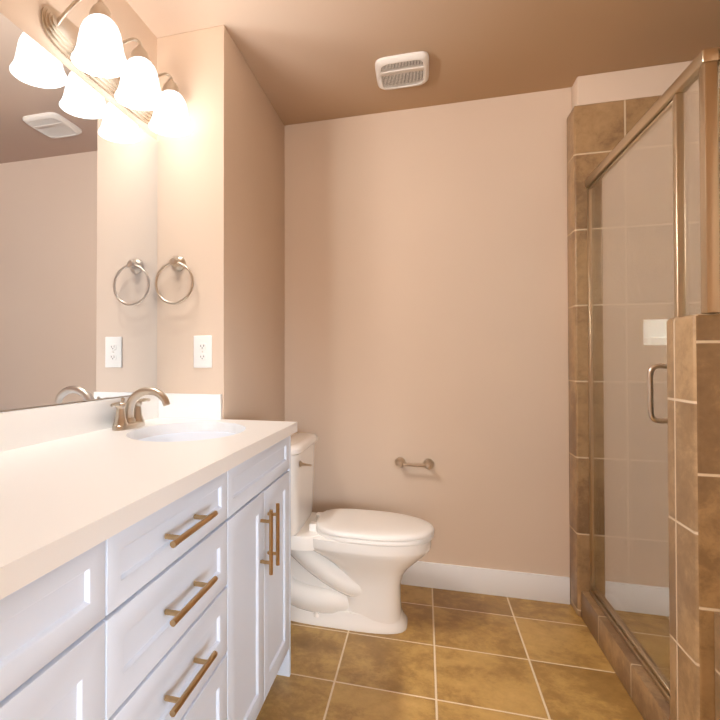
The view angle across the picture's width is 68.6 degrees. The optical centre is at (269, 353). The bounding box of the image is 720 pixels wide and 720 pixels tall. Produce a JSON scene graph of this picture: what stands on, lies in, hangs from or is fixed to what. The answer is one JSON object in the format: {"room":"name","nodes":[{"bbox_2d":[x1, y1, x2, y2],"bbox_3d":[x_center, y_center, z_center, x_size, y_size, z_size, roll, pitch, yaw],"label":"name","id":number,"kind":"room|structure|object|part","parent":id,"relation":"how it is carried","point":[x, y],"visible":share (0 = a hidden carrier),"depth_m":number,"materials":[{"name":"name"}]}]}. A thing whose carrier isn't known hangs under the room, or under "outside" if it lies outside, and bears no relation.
{"room":"bathroom","nodes":[
{"label":"bathroom","id":0,"kind":"room"},
{"bbox_2d":[0,0,157,410],"bbox_3d":[-0.755,-0.470,1.222,0.106,1.228,1.790,0,-1,17],"label":"mirror","id":1,"kind":"object","parent":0,"point":[78,222],"depth_m":1.54,"materials":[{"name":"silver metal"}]},
{"bbox_2d":[65,0,156,70],"bbox_3d":[-0.581,-1.137,1.824,0.100,0.266,0.548,0,-1,17],"label":"wall","id":2,"kind":"structure","parent":0,"point":[129,24],"depth_m":1.86,"materials":[{"name":"paint"}]},
{"bbox_2d":[41,0,192,136],"bbox_3d":[-0.456,-0.955,1.721,0.196,0.206,0.637,0,-1,17],"label":"light","id":3,"kind":"object","parent":2,"relation":"attached to","point":[92,47],"visible":1,"depth_m":1.65,"materials":[{"name":"white glass"}]},
{"bbox_3d":[-0.499,-0.919,1.521,0.164,0.130,0.164,0,-1,17],"label":"lamp shade","id":4,"kind":"part","parent":3,"relation":"part of","materials":[{"name":"white glass"}]},
{"bbox_3d":[-0.436,-0.917,1.732,0.164,0.130,0.164,0,-1,17],"label":"lamp shade","id":5,"kind":"part","parent":3,"relation":"part of","materials":[{"name":"white glass"}]},
{"bbox_3d":[-0.373,-0.914,1.943,0.164,0.130,0.164,0,-1,17],"label":"lamp shade","id":6,"kind":"part","parent":3,"relation":"part of","materials":[{"name":"white glass"}]},
{"bbox_2d":[157,25,284,420],"bbox_3d":[-0.221,-0.042,2.513,0.390,2.440,1.000,0,-1,17],"label":"wall","id":7,"kind":"structure","parent":0,"point":[221,203],"depth_m":2.05,"materials":[{"name":"paint"}]},
{"bbox_2d":[0,398,119,450],"bbox_3d":[-0.698,0.195,1.198,0.020,0.095,1.784,0,-1,17],"label":"backsplash","id":8,"kind":"structure","parent":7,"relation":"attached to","point":[18,428],"depth_m":1.44,"materials":[{"name":"white stone"}]},
{"bbox_2d":[155,256,193,304],"bbox_3d":[-0.367,-0.286,2.008,0.166,0.195,0.054,0,-1,17],"label":"towel ring","id":9,"kind":"object","parent":7,"relation":"attached to","point":[177,263],"visible":1,"depth_m":2.00,"materials":[{"name":"silver metal"}]},
{"bbox_2d":[194,335,211,367],"bbox_3d":[-0.260,-0.006,1.997,0.077,0.125,0.009,0,-1,17],"label":"electrical outlet plate","id":10,"kind":"object","parent":7,"relation":"attached to","point":[202,351],"visible":1,"depth_m":1.99,"materials":[{"name":"white plastic"}]},
{"bbox_2d":[126,0,719,125],"bbox_3d":[0.472,-1.337,0.459,2.900,0.100,4.570,0,-1,17],"label":"ceiling","id":11,"kind":"structure","parent":0,"point":[307,61],"depth_m":2.09,"materials":[{"name":"paint"}]},
{"bbox_2d":[375,51,428,89],"bbox_3d":[0.590,-1.252,2.305,0.228,0.022,0.253,0,-1,17],"label":"ceiling vent","id":12,"kind":"object","parent":11,"relation":"in","point":[405,70],"visible":1,"depth_m":2.27,"materials":[{"name":"white plastic"}]},
{"bbox_2d":[285,87,571,577],"bbox_3d":[1.297,-0.042,2.530,2.510,2.440,0.100,0,-1,17],"label":"wall","id":13,"kind":"structure","parent":0,"point":[426,282],"depth_m":2.61,"materials":[{"name":"paint"}]},
{"bbox_2d":[395,457,433,468],"bbox_3d":[0.726,0.559,2.602,0.192,0.052,0.072,0,-1,17],"label":"paper holder","id":14,"kind":"object","parent":13,"relation":"attached to","point":[427,463],"visible":1,"depth_m":2.59,"materials":[{"name":"silver metal"}]},
{"bbox_2d":[401,561,569,604],"bbox_3d":[0.743,1.117,2.622,1.385,0.125,0.014,0,-1,17],"label":"baseboard","id":15,"kind":"structure","parent":13,"relation":"attached to","point":[525,585],"depth_m":2.52,"materials":[{"name":"white wood"}]},
{"bbox_2d":[567,89,719,616],"bbox_3d":[1.880,0.027,2.234,1.024,2.295,0.132,0,-1,17],"label":"tiled wall","id":16,"kind":"structure","parent":13,"relation":"attached to","point":[597,133],"depth_m":2.31,"materials":[{"name":"brown tile"}]},
{"bbox_2d":[588,100,674,693],"bbox_3d":[1.306,0.144,1.891,0.120,1.769,0.823,0,-1,17],"label":"shower door frame","id":17,"kind":"object","parent":16,"relation":"attached to","point":[651,370],"visible":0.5,"depth_m":1.95,"materials":[{"name":"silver metal"}]},
{"bbox_2d":[590,106,673,687],"bbox_3d":[1.306,0.142,1.891,0.006,1.753,0.811,0,-1,17],"label":"glass door","id":18,"kind":"structure","parent":16,"relation":"attached to","point":[632,251],"depth_m":1.82,"materials":[{"name":"clear glass"}]},
{"bbox_2d":[571,61,719,108],"bbox_3d":[1.895,-1.185,2.260,1.002,0.160,0.102,0,-1,17],"label":"wall","id":19,"kind":"structure","parent":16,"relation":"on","point":[657,80],"depth_m":2.30,"materials":[{"name":"paint"}]},
{"bbox_2d":[256,584,643,719],"bbox_3d":[0.472,1.203,0.429,2.900,0.100,4.570,0,-1,17],"label":"floor","id":20,"kind":"structure","parent":0,"point":[451,655],"depth_m":1.91,"materials":[{"name":"tile"}]},
{"bbox_2d":[0,427,296,719],"bbox_3d":[-0.423,0.719,1.117,0.590,0.885,1.766,0,-1,17],"label":"bathroom vanity","id":21,"kind":"object","parent":20,"relation":"on","point":[145,553],"depth_m":0.98,"materials":[{"name":"white wood"}]},
{"bbox_3d":[-0.305,0.730,0.646,0.019,0.640,0.305,0,-1,17],"label":"door","id":22,"kind":"part","parent":21,"relation":"part of","materials":[{"name":"white wood"}]},
{"bbox_2d":[0,415,296,586],"bbox_3d":[-0.431,0.259,1.118,0.577,0.035,1.784,0,-1,17],"label":"countertop","id":23,"kind":"structure","parent":21,"relation":"on","point":[57,495],"depth_m":1.00,"materials":[{"name":"white stone"}]},
{"bbox_2d":[104,387,171,430],"bbox_3d":[-0.413,0.180,1.712,0.178,0.138,0.235,0,-1,17],"label":"faucet","id":24,"kind":"object","parent":23,"relation":"on","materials":[{"name":"silver metal"}]},
{"bbox_2d":[136,427,239,442],"bbox_3d":[-0.260,0.352,1.659,0.360,0.162,0.485,0,-1,17],"label":"sink","id":25,"kind":"object","parent":23,"relation":"in","point":[193,434],"depth_m":1.81,"materials":[{"name":"white ceramic"}]},
{"bbox_3d":[-0.187,0.899,1.038,0.019,0.313,0.509,0,-1,17],"label":"drawer","id":26,"kind":"part","parent":21,"relation":"part of","materials":[{"name":"white wood"}]},
{"bbox_3d":[-0.187,0.656,1.040,0.019,0.158,0.509,0,-1,17],"label":"drawer","id":27,"kind":"part","parent":21,"relation":"part of","materials":[{"name":"white wood"}]},
{"bbox_3d":[-0.187,0.493,1.042,0.019,0.155,0.509,0,-1,17],"label":"drawer","id":28,"kind":"part","parent":21,"relation":"part of","materials":[{"name":"white wood"}]},
{"bbox_3d":[-0.187,0.344,1.044,0.019,0.128,0.509,0,-1,17],"label":"drawer","id":29,"kind":"part","parent":21,"relation":"part of","materials":[{"name":"white wood"}]},
{"bbox_3d":[-0.161,0.652,1.033,0.039,0.012,0.200,0,-1,17],"label":"pull drawer","id":30,"kind":"part","parent":21,"relation":"part of","materials":[{"name":"brown metal"}]},
{"bbox_3d":[-0.161,0.490,1.034,0.039,0.012,0.200,0,-1,17],"label":"pull drawer","id":31,"kind":"part","parent":21,"relation":"part of","materials":[{"name":"brown metal"}]},
{"bbox_3d":[-0.161,0.348,1.036,0.039,0.012,0.200,0,-1,17],"label":"pull drawer","id":32,"kind":"part","parent":21,"relation":"part of","materials":[{"name":"brown metal"}]},
{"bbox_3d":[-0.070,0.740,1.433,0.019,0.640,0.304,0,-1,17],"label":"door","id":33,"kind":"part","parent":21,"relation":"part of","materials":[{"name":"white wood"}]},
{"bbox_3d":[-0.010,0.561,1.539,0.039,0.190,0.012,0,-1,17],"label":"pull door","id":34,"kind":"part","parent":21,"relation":"part of","materials":[{"name":"brown metal"}]},
{"bbox_3d":[0.011,0.562,1.609,0.039,0.190,0.012,0,-1,17],"label":"pull door","id":35,"kind":"part","parent":21,"relation":"part of","materials":[{"name":"brown metal"}]},
{"bbox_3d":[0.018,0.743,1.726,0.019,0.640,0.304,0,-1,17],"label":"door","id":36,"kind":"part","parent":21,"relation":"part of","materials":[{"name":"white wood"}]},
{"bbox_2d":[291,432,433,633],"bbox_3d":[0.335,0.785,2.327,0.773,0.782,0.460,0,-1,17],"label":"toilet","id":37,"kind":"object","parent":20,"relation":"on","point":[349,567],"visible":0.85,"depth_m":2.21,"materials":[{"name":"ceramic"}]},
{"bbox_3d":[0.156,0.483,2.255,0.038,0.035,0.080,0,-1,17],"label":"flush lever","id":38,"kind":"part","parent":37,"relation":"part of","materials":[{"name":"silver metal"}]},
{"bbox_3d":[0.464,0.777,2.289,0.501,0.018,0.374,0,-1,17],"label":"seat","id":39,"kind":"part","parent":37,"relation":"part of","materials":[{"name":"white plastic"}]},
{"bbox_3d":[0.464,0.754,2.289,0.502,0.026,0.376,0,-1,17],"label":"seat lid","id":40,"kind":"part","parent":37,"relation":"part of","materials":[{"name":"white plastic"}]},
{"bbox_2d":[581,591,669,719],"bbox_3d":[1.321,1.110,1.869,0.125,0.120,0.863,0,-1,17],"label":"shower curb","id":41,"kind":"object","parent":20,"relation":"on","point":[647,697],"visible":0.52,"depth_m":1.81,"materials":[{"name":"tile"}]},
{"bbox_2d":[667,314,719,719],"bbox_3d":[1.598,0.530,1.257,1.010,1.265,0.165,0,-1,17],"label":"tiled half wall","id":42,"kind":"structure","parent":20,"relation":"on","point":[693,377],"depth_m":1.33,"materials":[{"name":"tile"}]},
{"bbox_2d":[680,73,701,316],"bbox_3d":[1.162,-0.427,1.417,0.006,0.647,0.130,0,-1,17],"label":"glass panel","id":43,"kind":"object","parent":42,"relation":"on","point":[690,199],"visible":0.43,"depth_m":1.43,"materials":[{"name":"clear glass"}]},
{"bbox_2d":[718,63,719,240],"bbox_3d":[1.611,-0.437,1.199,0.941,0.632,0.006,0,-1,17],"label":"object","id":44,"kind":"object","parent":42,"relation":"on","point":[719,134],"visible":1,"depth_m":1.34,"materials":[{"name":"clear glass"}]},
{"bbox_2d":[714,612,719,719],"bbox_3d":[1.383,0.898,0.469,0.975,0.510,1.460,0,-1,17],"label":"wall","id":45,"kind":"structure","parent":20,"relation":"on","point":[717,657],"depth_m":1.29,"materials":[{"name":"tile"}]},
{"bbox_3d":[1.799,-0.072,-0.004,0.100,2.440,4.470,0,-1,17],"label":"wall","id":46,"kind":"structure","parent":0,"visible":0},
{"bbox_2d":[585,47,719,703],"bbox_3d":[1.285,0.133,1.806,0.043,1.828,1.022,0,-1,17],"label":"frame rail","id":47,"kind":"object","parent":46,"relation":"attached to","point":[704,63],"visible":0.58,"depth_m":1.40,"materials":[{"name":"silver metal"}]}
]}

